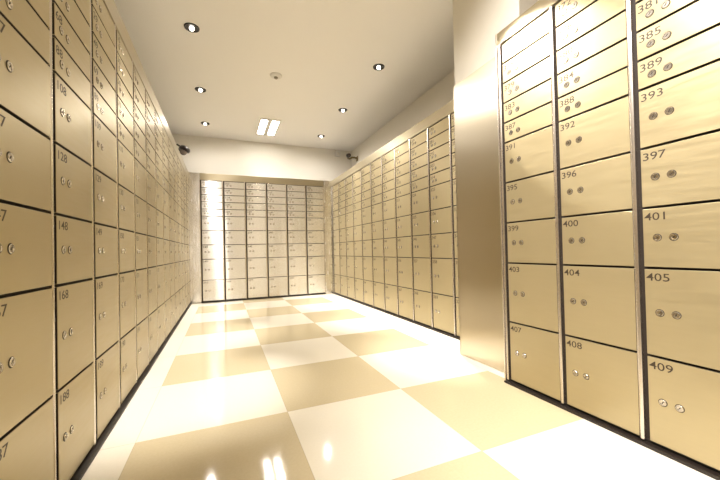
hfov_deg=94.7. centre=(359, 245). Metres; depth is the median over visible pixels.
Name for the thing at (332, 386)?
floor
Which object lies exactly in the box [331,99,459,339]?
frame
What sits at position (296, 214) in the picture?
box
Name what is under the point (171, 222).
box
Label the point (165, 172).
box
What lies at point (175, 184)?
box
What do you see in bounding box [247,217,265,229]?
box
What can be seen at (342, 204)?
box
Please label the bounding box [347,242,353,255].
box
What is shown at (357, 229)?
box
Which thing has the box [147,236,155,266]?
box
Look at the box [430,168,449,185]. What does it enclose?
box
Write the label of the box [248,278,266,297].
box
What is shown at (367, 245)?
box
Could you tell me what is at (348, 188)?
box
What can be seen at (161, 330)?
box
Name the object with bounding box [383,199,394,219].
box
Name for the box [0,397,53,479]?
box
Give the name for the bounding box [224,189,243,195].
box
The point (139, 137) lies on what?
box
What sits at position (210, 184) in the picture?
box
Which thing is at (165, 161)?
box
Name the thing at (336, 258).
box
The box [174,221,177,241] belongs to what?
box
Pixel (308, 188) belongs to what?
box
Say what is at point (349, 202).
box
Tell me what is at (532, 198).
box
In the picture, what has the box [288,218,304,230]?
box
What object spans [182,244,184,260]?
box
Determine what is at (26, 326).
box
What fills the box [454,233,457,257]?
box
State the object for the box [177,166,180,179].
box
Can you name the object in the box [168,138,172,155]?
box
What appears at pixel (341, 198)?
box
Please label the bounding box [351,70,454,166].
wall
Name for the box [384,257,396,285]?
box
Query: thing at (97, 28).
box
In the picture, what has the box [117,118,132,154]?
box
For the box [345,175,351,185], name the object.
box
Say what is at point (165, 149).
box
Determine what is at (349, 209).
box
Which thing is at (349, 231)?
box
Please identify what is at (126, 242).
box
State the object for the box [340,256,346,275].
box
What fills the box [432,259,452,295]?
box
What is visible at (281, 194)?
box
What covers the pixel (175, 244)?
box
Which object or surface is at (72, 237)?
box
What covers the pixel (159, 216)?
box
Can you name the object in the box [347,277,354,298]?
box
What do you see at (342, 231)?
box
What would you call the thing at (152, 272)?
box
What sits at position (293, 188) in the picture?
box
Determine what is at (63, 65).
box
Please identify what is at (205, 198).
box
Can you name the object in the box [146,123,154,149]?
box
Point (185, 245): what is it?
box
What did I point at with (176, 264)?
box
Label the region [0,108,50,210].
box
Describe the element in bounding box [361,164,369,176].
box
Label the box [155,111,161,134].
box
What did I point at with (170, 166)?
box
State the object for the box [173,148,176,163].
box
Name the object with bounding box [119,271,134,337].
box
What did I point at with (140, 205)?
box
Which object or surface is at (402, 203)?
box
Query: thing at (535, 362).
box
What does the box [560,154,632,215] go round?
box
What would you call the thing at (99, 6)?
box
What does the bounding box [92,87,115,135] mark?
box
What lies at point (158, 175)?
box
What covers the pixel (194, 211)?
wall
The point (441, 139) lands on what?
box
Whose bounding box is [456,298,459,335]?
box
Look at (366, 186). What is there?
box
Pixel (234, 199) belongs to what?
box
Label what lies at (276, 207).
box
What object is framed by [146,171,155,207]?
box
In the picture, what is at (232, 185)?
box
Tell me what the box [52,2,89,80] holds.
box
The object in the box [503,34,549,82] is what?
box
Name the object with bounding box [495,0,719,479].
frame
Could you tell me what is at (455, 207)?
box
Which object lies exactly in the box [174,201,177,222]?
box
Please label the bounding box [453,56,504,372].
trim
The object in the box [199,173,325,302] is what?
frame
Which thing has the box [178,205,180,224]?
box
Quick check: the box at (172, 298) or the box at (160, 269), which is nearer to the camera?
the box at (160, 269)
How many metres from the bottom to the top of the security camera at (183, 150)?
0.288 m
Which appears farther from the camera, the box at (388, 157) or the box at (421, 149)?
the box at (388, 157)
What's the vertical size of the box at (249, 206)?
0.110 m
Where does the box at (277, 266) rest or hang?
in the frame at (223, 178)
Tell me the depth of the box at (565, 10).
1.62 m
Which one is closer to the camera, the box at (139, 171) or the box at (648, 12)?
the box at (648, 12)
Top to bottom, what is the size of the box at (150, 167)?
0.110 m
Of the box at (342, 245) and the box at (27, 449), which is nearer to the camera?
the box at (27, 449)
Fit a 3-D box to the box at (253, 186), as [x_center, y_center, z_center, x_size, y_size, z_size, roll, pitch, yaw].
[-1.840,-1.044,5.855,0.319,0.110,0.021,-1,-1,-22]
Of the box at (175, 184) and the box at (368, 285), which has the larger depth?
the box at (368, 285)
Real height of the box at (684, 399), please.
0.338 m
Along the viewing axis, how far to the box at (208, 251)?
5.56 m
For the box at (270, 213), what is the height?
0.110 m
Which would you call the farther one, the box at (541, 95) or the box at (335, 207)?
the box at (335, 207)
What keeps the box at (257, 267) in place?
in the frame at (223, 178)
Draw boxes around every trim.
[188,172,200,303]
[323,181,333,293]
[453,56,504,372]
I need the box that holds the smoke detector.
[270,72,281,78]
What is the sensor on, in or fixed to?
attached to the wall at (210, 155)
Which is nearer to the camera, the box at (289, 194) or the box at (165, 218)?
the box at (165, 218)
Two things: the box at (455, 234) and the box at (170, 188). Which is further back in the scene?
the box at (170, 188)
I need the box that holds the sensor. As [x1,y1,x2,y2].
[335,150,339,156]
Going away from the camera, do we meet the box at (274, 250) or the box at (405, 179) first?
the box at (405, 179)
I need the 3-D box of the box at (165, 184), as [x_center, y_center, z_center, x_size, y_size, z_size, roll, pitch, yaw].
[-1.917,-0.597,3.262,0.021,0.110,0.324,-1,-1,-22]
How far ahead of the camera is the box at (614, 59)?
1.51 m
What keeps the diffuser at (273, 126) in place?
attached to the recessed light at (268, 127)
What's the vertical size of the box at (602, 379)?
0.338 m
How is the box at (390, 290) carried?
in the frame at (447, 110)
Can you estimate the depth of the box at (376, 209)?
4.51 m
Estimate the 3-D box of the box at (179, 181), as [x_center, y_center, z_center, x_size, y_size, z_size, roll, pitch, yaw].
[-2.334,-0.815,4.265,0.021,0.110,0.324,-1,-1,-22]
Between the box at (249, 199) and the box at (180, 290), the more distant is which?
the box at (249, 199)
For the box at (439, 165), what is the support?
in the frame at (447, 110)
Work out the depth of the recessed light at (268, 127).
5.80 m
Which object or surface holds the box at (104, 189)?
in the frame at (112, 9)
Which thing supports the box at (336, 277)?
in the frame at (447, 110)
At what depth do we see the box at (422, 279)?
3.51 m
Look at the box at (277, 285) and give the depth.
5.96 m
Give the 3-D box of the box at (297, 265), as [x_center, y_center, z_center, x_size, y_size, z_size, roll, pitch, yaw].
[-1.152,0.380,6.107,0.319,0.341,0.020,-1,-1,-22]
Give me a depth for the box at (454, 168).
3.00 m
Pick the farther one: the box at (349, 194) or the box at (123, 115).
the box at (349, 194)
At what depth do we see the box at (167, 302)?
3.23 m
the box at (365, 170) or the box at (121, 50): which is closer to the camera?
the box at (121, 50)
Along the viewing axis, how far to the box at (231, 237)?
5.70 m
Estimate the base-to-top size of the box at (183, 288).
0.338 m
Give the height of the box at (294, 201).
0.110 m
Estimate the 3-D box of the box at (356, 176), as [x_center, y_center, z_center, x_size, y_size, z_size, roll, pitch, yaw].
[-0.050,-1.093,5.191,0.021,0.110,0.320,-1,-1,-22]
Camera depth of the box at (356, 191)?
5.17 m
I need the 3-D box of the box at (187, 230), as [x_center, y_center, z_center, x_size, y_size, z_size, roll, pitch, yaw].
[-2.731,-0.132,5.255,0.021,0.230,0.324,-1,-1,-22]
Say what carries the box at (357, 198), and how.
in the frame at (447, 110)
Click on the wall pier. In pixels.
(476, 23)
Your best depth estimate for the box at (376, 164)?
4.52 m
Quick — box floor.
[81,293,715,479]
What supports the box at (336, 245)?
in the frame at (447, 110)
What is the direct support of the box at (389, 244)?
in the frame at (447, 110)
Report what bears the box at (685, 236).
in the frame at (540, 7)
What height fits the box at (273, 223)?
0.230 m
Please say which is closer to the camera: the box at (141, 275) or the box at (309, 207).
the box at (141, 275)
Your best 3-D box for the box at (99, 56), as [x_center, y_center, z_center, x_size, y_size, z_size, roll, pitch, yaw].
[-1.237,-0.875,1.600,0.021,0.110,0.324,-1,-1,-22]
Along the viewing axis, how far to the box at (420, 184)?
3.52 m
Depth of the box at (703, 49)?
1.23 m
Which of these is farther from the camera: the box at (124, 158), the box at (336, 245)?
the box at (336, 245)
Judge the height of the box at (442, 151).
0.110 m
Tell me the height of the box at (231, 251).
0.230 m
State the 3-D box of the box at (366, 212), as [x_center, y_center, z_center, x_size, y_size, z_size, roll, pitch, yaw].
[0.101,-0.440,4.853,0.021,0.230,0.320,-1,-1,-22]
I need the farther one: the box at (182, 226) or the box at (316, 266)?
the box at (316, 266)
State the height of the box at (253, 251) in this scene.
0.230 m
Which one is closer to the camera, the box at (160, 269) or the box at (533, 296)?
the box at (533, 296)
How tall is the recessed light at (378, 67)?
0.029 m
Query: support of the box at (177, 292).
in the frame at (112, 9)
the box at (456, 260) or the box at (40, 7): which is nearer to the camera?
the box at (40, 7)
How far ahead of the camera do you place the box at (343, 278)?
5.79 m
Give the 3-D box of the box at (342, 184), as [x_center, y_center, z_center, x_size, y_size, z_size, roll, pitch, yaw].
[-0.321,-1.078,5.851,0.021,0.110,0.320,-1,-1,-22]
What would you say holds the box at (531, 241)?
in the frame at (540, 7)
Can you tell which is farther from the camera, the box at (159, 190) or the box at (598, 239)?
the box at (159, 190)
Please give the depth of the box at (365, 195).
4.84 m
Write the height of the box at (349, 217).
0.230 m
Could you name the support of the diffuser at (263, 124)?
attached to the recessed light at (268, 127)
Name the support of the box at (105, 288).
in the frame at (112, 9)
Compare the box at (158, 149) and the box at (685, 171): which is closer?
the box at (685, 171)
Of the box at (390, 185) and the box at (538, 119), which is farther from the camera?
the box at (390, 185)
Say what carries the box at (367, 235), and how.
in the frame at (447, 110)
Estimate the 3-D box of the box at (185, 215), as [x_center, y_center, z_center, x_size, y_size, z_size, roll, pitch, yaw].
[-2.599,-0.380,4.925,0.021,0.230,0.324,-1,-1,-22]
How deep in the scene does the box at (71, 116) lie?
1.23 m
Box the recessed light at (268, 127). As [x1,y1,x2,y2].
[256,118,280,135]
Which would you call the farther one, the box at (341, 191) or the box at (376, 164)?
the box at (341, 191)
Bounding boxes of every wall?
[172,134,351,273]
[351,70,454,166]
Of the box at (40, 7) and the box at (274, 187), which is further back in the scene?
the box at (274, 187)
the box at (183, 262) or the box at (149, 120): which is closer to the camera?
the box at (149, 120)
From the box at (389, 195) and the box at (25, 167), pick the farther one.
the box at (389, 195)
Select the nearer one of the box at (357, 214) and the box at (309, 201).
the box at (357, 214)
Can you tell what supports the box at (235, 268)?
in the frame at (223, 178)
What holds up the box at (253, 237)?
in the frame at (223, 178)
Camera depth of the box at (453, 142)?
3.00 m
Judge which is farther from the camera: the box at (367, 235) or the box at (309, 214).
the box at (309, 214)
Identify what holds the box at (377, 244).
in the frame at (447, 110)
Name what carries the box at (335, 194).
in the frame at (447, 110)
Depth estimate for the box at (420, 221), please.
3.52 m
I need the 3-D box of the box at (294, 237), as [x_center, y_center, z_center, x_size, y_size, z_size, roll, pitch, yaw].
[-1.164,-0.155,6.114,0.319,0.230,0.021,-1,-1,-22]
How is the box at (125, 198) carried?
in the frame at (112, 9)
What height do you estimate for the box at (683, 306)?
0.341 m
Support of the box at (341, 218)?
in the frame at (447, 110)
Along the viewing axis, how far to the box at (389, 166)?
4.19 m
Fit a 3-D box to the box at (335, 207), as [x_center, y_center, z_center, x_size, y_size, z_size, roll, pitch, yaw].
[-0.449,-0.711,6.175,0.021,0.110,0.320,-1,-1,-22]
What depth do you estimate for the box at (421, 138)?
3.52 m
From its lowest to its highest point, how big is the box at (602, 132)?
0.230 m
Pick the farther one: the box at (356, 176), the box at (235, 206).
the box at (235, 206)
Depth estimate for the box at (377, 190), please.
4.49 m
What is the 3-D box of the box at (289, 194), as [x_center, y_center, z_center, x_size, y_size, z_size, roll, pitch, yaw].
[-1.181,-0.935,6.124,0.319,0.110,0.021,-1,-1,-22]
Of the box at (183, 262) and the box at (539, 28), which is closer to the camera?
the box at (539, 28)
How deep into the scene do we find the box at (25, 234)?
0.92 m
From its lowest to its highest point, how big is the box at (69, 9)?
0.110 m
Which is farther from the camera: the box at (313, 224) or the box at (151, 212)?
the box at (313, 224)
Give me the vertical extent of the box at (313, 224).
0.230 m
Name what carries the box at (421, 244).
in the frame at (447, 110)
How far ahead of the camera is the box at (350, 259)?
5.49 m
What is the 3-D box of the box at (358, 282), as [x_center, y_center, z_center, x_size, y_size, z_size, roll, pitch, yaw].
[-0.010,0.691,5.167,0.021,0.338,0.320,-1,-1,-22]
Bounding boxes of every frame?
[0,0,191,479]
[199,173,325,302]
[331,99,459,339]
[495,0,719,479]
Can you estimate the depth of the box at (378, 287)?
4.49 m
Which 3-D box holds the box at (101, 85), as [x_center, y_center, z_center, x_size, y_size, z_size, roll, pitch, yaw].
[-1.234,-0.755,1.599,0.021,0.110,0.324,-1,-1,-22]
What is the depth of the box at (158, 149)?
2.91 m
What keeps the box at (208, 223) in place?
in the frame at (223, 178)
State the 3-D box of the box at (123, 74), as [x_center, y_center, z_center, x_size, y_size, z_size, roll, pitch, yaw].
[-1.377,-0.987,1.935,0.021,0.110,0.324,-1,-1,-22]
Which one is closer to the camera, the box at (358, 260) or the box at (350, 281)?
the box at (358, 260)
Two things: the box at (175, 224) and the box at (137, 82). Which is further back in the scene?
the box at (175, 224)
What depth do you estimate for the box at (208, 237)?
5.57 m
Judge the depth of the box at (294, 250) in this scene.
6.10 m
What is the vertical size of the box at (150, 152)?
0.110 m
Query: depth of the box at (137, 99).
2.24 m
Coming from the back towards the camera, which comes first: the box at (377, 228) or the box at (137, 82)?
the box at (377, 228)
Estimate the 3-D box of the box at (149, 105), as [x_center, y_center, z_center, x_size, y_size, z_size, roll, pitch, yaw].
[-1.654,-1.092,2.603,0.021,0.110,0.324,-1,-1,-22]
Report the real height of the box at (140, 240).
0.230 m
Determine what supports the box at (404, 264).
in the frame at (447, 110)
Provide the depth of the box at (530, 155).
1.83 m
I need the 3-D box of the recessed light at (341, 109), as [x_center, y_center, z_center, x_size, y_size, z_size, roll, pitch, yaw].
[-0.268,-2.108,5.181,0.139,0.029,0.139,-1,-1,-22]
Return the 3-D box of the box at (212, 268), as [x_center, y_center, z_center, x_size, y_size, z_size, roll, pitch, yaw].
[-2.465,0.401,5.565,0.319,0.341,0.022,-1,-1,-22]
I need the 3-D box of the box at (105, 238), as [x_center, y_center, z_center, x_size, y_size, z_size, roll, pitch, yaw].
[-1.217,0.025,1.588,0.021,0.230,0.324,-1,-1,-22]
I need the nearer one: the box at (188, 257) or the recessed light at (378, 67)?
the recessed light at (378, 67)
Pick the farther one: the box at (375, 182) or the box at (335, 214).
the box at (335, 214)
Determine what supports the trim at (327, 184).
on the floor
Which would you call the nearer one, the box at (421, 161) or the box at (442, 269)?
the box at (442, 269)
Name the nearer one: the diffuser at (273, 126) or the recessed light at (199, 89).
the recessed light at (199, 89)
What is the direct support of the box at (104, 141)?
in the frame at (112, 9)
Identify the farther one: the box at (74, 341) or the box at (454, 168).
the box at (454, 168)
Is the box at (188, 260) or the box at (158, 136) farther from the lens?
the box at (188, 260)
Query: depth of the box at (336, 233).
6.15 m
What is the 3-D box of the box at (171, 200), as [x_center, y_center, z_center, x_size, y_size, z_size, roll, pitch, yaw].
[-2.050,-0.410,3.593,0.021,0.230,0.324,-1,-1,-22]
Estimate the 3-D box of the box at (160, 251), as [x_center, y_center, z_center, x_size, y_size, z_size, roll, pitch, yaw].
[-1.766,0.055,2.921,0.021,0.230,0.324,-1,-1,-22]
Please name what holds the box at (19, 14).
in the frame at (112, 9)
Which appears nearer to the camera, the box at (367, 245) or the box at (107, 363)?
the box at (107, 363)
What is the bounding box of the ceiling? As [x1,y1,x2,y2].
[114,0,453,150]
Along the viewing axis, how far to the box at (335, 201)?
6.17 m
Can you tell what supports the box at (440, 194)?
in the frame at (447, 110)
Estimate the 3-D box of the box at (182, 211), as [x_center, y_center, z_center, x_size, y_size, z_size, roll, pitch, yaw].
[-2.462,-0.387,4.592,0.021,0.230,0.324,-1,-1,-22]
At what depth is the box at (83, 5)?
1.37 m
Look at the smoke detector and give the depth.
4.09 m
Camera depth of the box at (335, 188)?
6.16 m
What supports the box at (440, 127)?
in the frame at (447, 110)
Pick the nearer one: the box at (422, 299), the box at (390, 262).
the box at (422, 299)
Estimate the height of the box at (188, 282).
0.338 m
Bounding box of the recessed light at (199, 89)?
[195,87,205,91]
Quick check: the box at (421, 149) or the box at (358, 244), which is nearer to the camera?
the box at (421, 149)
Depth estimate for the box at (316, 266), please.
6.24 m
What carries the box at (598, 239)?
in the frame at (540, 7)
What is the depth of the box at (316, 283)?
6.23 m
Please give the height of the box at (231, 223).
0.230 m
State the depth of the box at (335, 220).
6.14 m
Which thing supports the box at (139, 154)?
in the frame at (112, 9)
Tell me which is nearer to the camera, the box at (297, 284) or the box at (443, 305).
the box at (443, 305)
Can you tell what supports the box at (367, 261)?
in the frame at (447, 110)
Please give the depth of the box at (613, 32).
1.51 m
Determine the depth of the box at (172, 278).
3.57 m
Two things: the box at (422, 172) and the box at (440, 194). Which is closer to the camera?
the box at (440, 194)
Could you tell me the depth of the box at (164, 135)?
3.23 m
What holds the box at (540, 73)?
in the frame at (540, 7)
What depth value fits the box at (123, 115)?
1.90 m
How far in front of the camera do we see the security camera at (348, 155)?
6.97 m
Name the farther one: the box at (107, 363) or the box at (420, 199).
the box at (420, 199)
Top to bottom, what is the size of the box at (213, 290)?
0.338 m
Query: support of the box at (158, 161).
in the frame at (112, 9)
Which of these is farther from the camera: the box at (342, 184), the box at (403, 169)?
the box at (342, 184)
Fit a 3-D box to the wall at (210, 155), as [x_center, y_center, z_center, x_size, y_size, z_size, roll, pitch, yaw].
[-1.995,-0.556,6.655,3.918,3.014,0.120,-1,-1,-22]
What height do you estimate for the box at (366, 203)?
0.110 m
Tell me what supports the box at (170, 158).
in the frame at (112, 9)
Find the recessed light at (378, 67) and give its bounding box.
[373,64,384,70]
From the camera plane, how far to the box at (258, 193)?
5.85 m
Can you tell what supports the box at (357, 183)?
in the frame at (447, 110)
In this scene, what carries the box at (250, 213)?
in the frame at (223, 178)
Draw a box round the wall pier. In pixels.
[453,0,538,84]
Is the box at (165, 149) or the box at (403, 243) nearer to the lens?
the box at (165, 149)
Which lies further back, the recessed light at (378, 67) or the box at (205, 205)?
the box at (205, 205)
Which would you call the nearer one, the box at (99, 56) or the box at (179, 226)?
the box at (99, 56)
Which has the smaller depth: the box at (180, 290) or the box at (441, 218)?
the box at (441, 218)
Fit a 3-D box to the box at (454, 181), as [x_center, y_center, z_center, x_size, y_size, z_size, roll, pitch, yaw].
[0.915,-0.485,2.875,0.021,0.230,0.320,-1,-1,-22]
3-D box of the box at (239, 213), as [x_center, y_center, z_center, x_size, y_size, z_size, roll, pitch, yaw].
[-2.158,-0.559,5.714,0.319,0.110,0.021,-1,-1,-22]
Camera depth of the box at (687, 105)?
1.23 m
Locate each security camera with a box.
[176,144,189,154]
[346,153,357,161]
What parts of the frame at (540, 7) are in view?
panel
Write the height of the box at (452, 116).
0.110 m
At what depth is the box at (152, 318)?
2.55 m
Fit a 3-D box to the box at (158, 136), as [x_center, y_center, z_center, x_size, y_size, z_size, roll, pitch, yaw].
[-1.788,-0.965,2.934,0.021,0.110,0.324,-1,-1,-22]
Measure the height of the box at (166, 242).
0.230 m
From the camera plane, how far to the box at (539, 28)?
1.84 m
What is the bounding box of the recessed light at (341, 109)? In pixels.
[338,108,346,111]
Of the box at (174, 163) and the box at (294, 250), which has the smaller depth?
the box at (174, 163)
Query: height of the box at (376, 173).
0.110 m
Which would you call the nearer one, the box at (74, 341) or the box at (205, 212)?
the box at (74, 341)
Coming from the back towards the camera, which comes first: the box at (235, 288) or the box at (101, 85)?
the box at (235, 288)
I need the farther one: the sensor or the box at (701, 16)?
the sensor
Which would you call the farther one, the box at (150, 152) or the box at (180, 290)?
the box at (180, 290)
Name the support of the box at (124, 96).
in the frame at (112, 9)
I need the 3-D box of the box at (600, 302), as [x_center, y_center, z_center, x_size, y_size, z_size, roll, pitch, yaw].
[1.088,0.268,1.520,0.021,0.341,0.311,-1,-1,-22]
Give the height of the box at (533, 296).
0.341 m
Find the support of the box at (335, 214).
in the frame at (447, 110)
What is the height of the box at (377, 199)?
0.110 m
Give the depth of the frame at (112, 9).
1.72 m
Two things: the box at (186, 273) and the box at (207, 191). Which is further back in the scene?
the box at (207, 191)
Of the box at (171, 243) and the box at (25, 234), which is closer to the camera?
the box at (25, 234)
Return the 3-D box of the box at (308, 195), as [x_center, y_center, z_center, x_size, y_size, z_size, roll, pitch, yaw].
[-0.852,-0.941,6.260,0.319,0.110,0.020,-1,-1,-22]
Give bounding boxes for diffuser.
[258,120,267,133]
[268,121,278,134]
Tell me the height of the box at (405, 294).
0.338 m
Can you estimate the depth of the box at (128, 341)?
1.89 m
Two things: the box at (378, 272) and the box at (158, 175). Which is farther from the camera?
the box at (378, 272)
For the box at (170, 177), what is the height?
0.110 m
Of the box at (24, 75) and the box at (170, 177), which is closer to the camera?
the box at (24, 75)
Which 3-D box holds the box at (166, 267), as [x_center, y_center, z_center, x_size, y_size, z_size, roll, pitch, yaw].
[-1.896,0.357,3.249,0.020,0.341,0.324,-1,-1,-22]
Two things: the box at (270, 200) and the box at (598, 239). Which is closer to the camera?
the box at (598, 239)
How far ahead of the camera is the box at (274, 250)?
5.97 m
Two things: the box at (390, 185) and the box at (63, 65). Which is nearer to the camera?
the box at (63, 65)
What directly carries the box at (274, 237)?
in the frame at (223, 178)
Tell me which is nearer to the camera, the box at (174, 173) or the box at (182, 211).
the box at (174, 173)
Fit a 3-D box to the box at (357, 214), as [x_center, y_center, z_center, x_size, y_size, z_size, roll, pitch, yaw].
[-0.035,-0.433,5.183,0.021,0.230,0.320,-1,-1,-22]
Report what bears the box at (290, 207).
in the frame at (223, 178)
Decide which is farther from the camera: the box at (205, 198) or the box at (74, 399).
the box at (205, 198)
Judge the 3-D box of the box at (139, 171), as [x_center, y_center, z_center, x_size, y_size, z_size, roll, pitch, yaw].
[-1.502,-0.440,2.261,0.021,0.230,0.324,-1,-1,-22]
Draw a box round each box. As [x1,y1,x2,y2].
[0,0,49,63]
[0,14,50,136]
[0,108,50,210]
[0,203,51,294]
[0,288,52,437]
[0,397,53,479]
[26,0,48,27]
[52,0,89,52]
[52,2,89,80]
[52,37,90,108]
[53,73,91,164]
[53,144,91,220]
[54,215,92,283]
[55,280,93,389]
[56,363,93,479]
[74,0,89,24]
[91,0,114,45]
[91,6,114,67]
[92,33,114,90]
[92,60,115,113]
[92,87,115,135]
[92,114,116,181]
[93,169,116,226]
[94,224,117,276]
[94,275,118,357]
[95,342,119,438]
[116,30,131,78]
[116,52,132,97]
[116,74,132,116]
[117,96,132,135]
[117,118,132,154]
[117,140,133,192]
[118,185,134,230]
[118,230,134,272]
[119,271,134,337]
[120,328,135,403]
[133,65,144,102]
[133,83,144,118]
[133,102,144,135]
[134,121,144,151]
[134,139,145,167]
[134,158,145,200]
[135,196,146,233]
[135,233,146,268]
[136,269,147,324]
[136,317,147,379]
[145,90,153,120]
[146,107,153,134]
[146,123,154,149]
[146,139,154,163]
[146,155,154,178]
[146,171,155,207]
[147,204,155,236]
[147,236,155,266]
[148,267,156,314]
[148,309,157,361]
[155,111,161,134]
[155,124,161,147]
[155,138,161,160]
[155,152,161,173]
[156,168,162,186]
[156,181,162,212]
[156,209,162,237]
[157,238,163,264]
[157,265,163,307]
[158,303,164,348]
[162,125,167,146]
[162,138,167,157]
[163,152,167,169]
[163,164,167,181]
[163,176,167,192]
[163,189,168,216]
[163,214,168,239]
[164,240,169,263]
[164,264,169,300]
[165,298,170,338]
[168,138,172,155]
[168,149,172,166]
[168,160,172,176]
[169,173,172,187]
[169,184,172,197]
[169,195,173,219]
[169,218,173,240]
[170,241,173,262]
[170,263,174,296]
[170,294,174,329]
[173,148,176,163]
[173,159,176,173]
[173,169,176,182]
[173,179,176,192]
[174,190,177,202]
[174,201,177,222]
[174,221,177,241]
[174,242,177,261]
[175,262,178,292]
[175,291,178,322]
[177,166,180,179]
[177,175,180,188]
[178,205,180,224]
[178,224,180,242]
[178,243,181,260]
[179,262,181,289]
[179,288,182,317]
[181,208,183,226]
[182,226,183,243]
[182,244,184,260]
[182,261,184,286]
[182,286,184,311]
[184,211,186,228]
[184,228,186,243]
[185,245,186,259]
[185,261,187,284]
[185,284,187,307]
[187,230,188,244]
[187,245,189,259]
[188,260,189,281]
[188,282,189,304]
[201,180,221,187]
[201,188,221,194]
[201,195,221,201]
[202,202,221,208]
[202,209,222,215]
[202,216,222,229]
[202,231,222,244]
[202,245,222,258]
[202,259,223,279]
[203,280,223,300]
[224,182,243,188]
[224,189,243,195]
[225,196,243,202]
[225,203,244,209]
[225,210,244,216]
[225,217,244,229]
[225,231,244,243]
[225,245,244,257]
[226,258,245,278]
[226,279,245,299]
[246,183,264,189]
[246,190,264,196]
[246,197,264,203]
[247,203,265,209]
[247,210,265,216]
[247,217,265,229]
[247,231,265,243]
[247,244,265,257]
[248,258,266,277]
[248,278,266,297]
[267,184,284,190]
[267,191,284,197]
[267,197,285,203]
[268,204,285,210]
[268,211,285,216]
[268,218,285,229]
[268,231,285,243]
[268,244,286,256]
[268,257,286,276]
[269,277,286,296]
[287,185,304,191]
[287,192,304,197]
[287,198,304,204]
[288,205,304,210]
[288,211,304,217]
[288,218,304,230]
[288,231,305,243]
[288,244,305,256]
[289,257,305,275]
[289,276,306,294]
[306,186,322,192]
[306,193,322,198]
[307,199,322,204]
[307,205,322,211]
[307,212,323,217]
[307,218,323,230]
[307,231,323,242]
[307,244,323,255]
[308,256,324,274]
[308,275,324,293]
[333,184,337,192]
[333,190,337,198]
[333,197,337,204]
[333,204,337,210]
[333,210,338,217]
[333,217,338,229]
[333,230,338,242]
[334,243,338,255]
[334,256,339,274]
[334,274,339,293]
[339,180,344,188]
[339,187,344,195]
[339,194,344,202]
[339,201,344,208]
[339,208,344,215]
[339,215,345,228]
[340,228,345,241]
[340,242,345,255]
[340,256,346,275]
[340,276,346,295]
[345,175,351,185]
[345,183,351,192]
[346,190,351,199]
[346,198,352,206]
[346,205,352,213]
[346,212,352,227]
[346,227,352,241]
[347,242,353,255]
[347,256,353,277]
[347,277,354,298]
[353,170,359,180]
[353,178,360,188]
[353,186,360,195]
[353,194,360,203]
[353,202,360,210]
[354,210,361,225]
[354,225,361,240]
[354,241,361,255]
[355,257,362,278]
[355,278,362,301]
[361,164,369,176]
[361,173,369,184]
[362,181,369,192]
[362,190,370,199]
[362,198,370,207]
[362,206,370,223]
[362,223,371,239]
[363,240,371,255]
[363,257,372,280]
[364,280,372,305]
[371,158,380,170]
[371,167,380,179]
[371,176,381,187]
[372,185,381,196]
[372,194,381,204]
[372,203,381,221]
[372,221,382,238]
[373,239,382,256]
[373,257,383,282]
[374,282,383,308]
[382,150,393,164]
[382,160,393,173]
[383,170,393,182]
[383,179,394,191]
[383,189,394,201]
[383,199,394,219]
[384,218,395,237]
[384,238,395,256]
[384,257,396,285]
[385,284,397,313]
[395,141,408,157]
[395,151,408,167]
[396,162,409,177]
[396,173,409,187]
[396,183,409,196]
[396,194,410,216]
[397,215,410,236]
[397,237,411,256]
[398,258,411,287]
[398,287,412,319]
[410,130,426,148]
[411,142,426,159]
[411,153,427,170]
[411,165,427,181]
[411,176,427,191]
[412,188,428,213]
[412,212,428,235]
[413,235,429,257]
[413,258,430,291]
[414,290,431,325]
[429,116,448,138]
[429,129,448,150]
[429,142,449,162]
[430,155,449,174]
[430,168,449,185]
[430,181,450,209]
[431,207,451,233]
[431,233,451,257]
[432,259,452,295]
[433,293,453,333]
[451,113,453,126]
[451,127,454,139]
[452,140,454,152]
[452,153,454,165]
[452,166,455,178]
[453,179,455,204]
[453,206,456,231]
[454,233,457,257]
[455,259,458,296]
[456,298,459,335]
[502,11,549,63]
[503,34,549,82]
[503,57,550,102]
[504,80,551,122]
[504,103,551,142]
[505,126,553,181]
[506,172,554,221]
[507,219,556,263]
[508,264,558,331]
[510,322,560,400]
[555,0,597,26]
[556,0,625,50]
[557,11,626,73]
[557,40,627,97]
[558,68,628,120]
[559,96,630,168]
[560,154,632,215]
[562,211,633,265]
[563,266,636,350]
[565,336,639,434]
[636,0,698,31]
[637,0,719,60]
[638,25,719,89]
[639,61,719,148]
[641,131,719,206]
[643,202,719,268]
[645,269,719,369]
[647,355,719,470]
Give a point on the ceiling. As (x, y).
(325, 53)
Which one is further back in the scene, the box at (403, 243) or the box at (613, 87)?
the box at (403, 243)
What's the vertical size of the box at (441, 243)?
0.230 m
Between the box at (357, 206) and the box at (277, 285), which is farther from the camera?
the box at (277, 285)
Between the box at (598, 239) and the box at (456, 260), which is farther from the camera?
the box at (456, 260)
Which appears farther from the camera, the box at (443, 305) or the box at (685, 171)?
the box at (443, 305)
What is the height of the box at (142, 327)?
0.338 m
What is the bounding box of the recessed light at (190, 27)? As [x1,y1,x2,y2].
[184,22,199,32]
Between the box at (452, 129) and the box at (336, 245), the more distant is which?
the box at (336, 245)
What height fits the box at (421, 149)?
0.110 m
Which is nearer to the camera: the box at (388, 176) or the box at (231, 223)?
the box at (388, 176)
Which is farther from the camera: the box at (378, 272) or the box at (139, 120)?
the box at (378, 272)
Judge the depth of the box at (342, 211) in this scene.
5.82 m
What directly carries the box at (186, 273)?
in the frame at (112, 9)
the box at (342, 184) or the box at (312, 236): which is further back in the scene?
the box at (312, 236)
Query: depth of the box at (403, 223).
3.84 m
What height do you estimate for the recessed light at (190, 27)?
0.029 m
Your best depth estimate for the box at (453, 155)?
3.01 m
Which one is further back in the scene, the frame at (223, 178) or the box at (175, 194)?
the frame at (223, 178)
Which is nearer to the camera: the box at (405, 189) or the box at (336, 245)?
the box at (405, 189)
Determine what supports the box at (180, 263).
in the frame at (112, 9)
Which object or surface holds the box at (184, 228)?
in the frame at (112, 9)

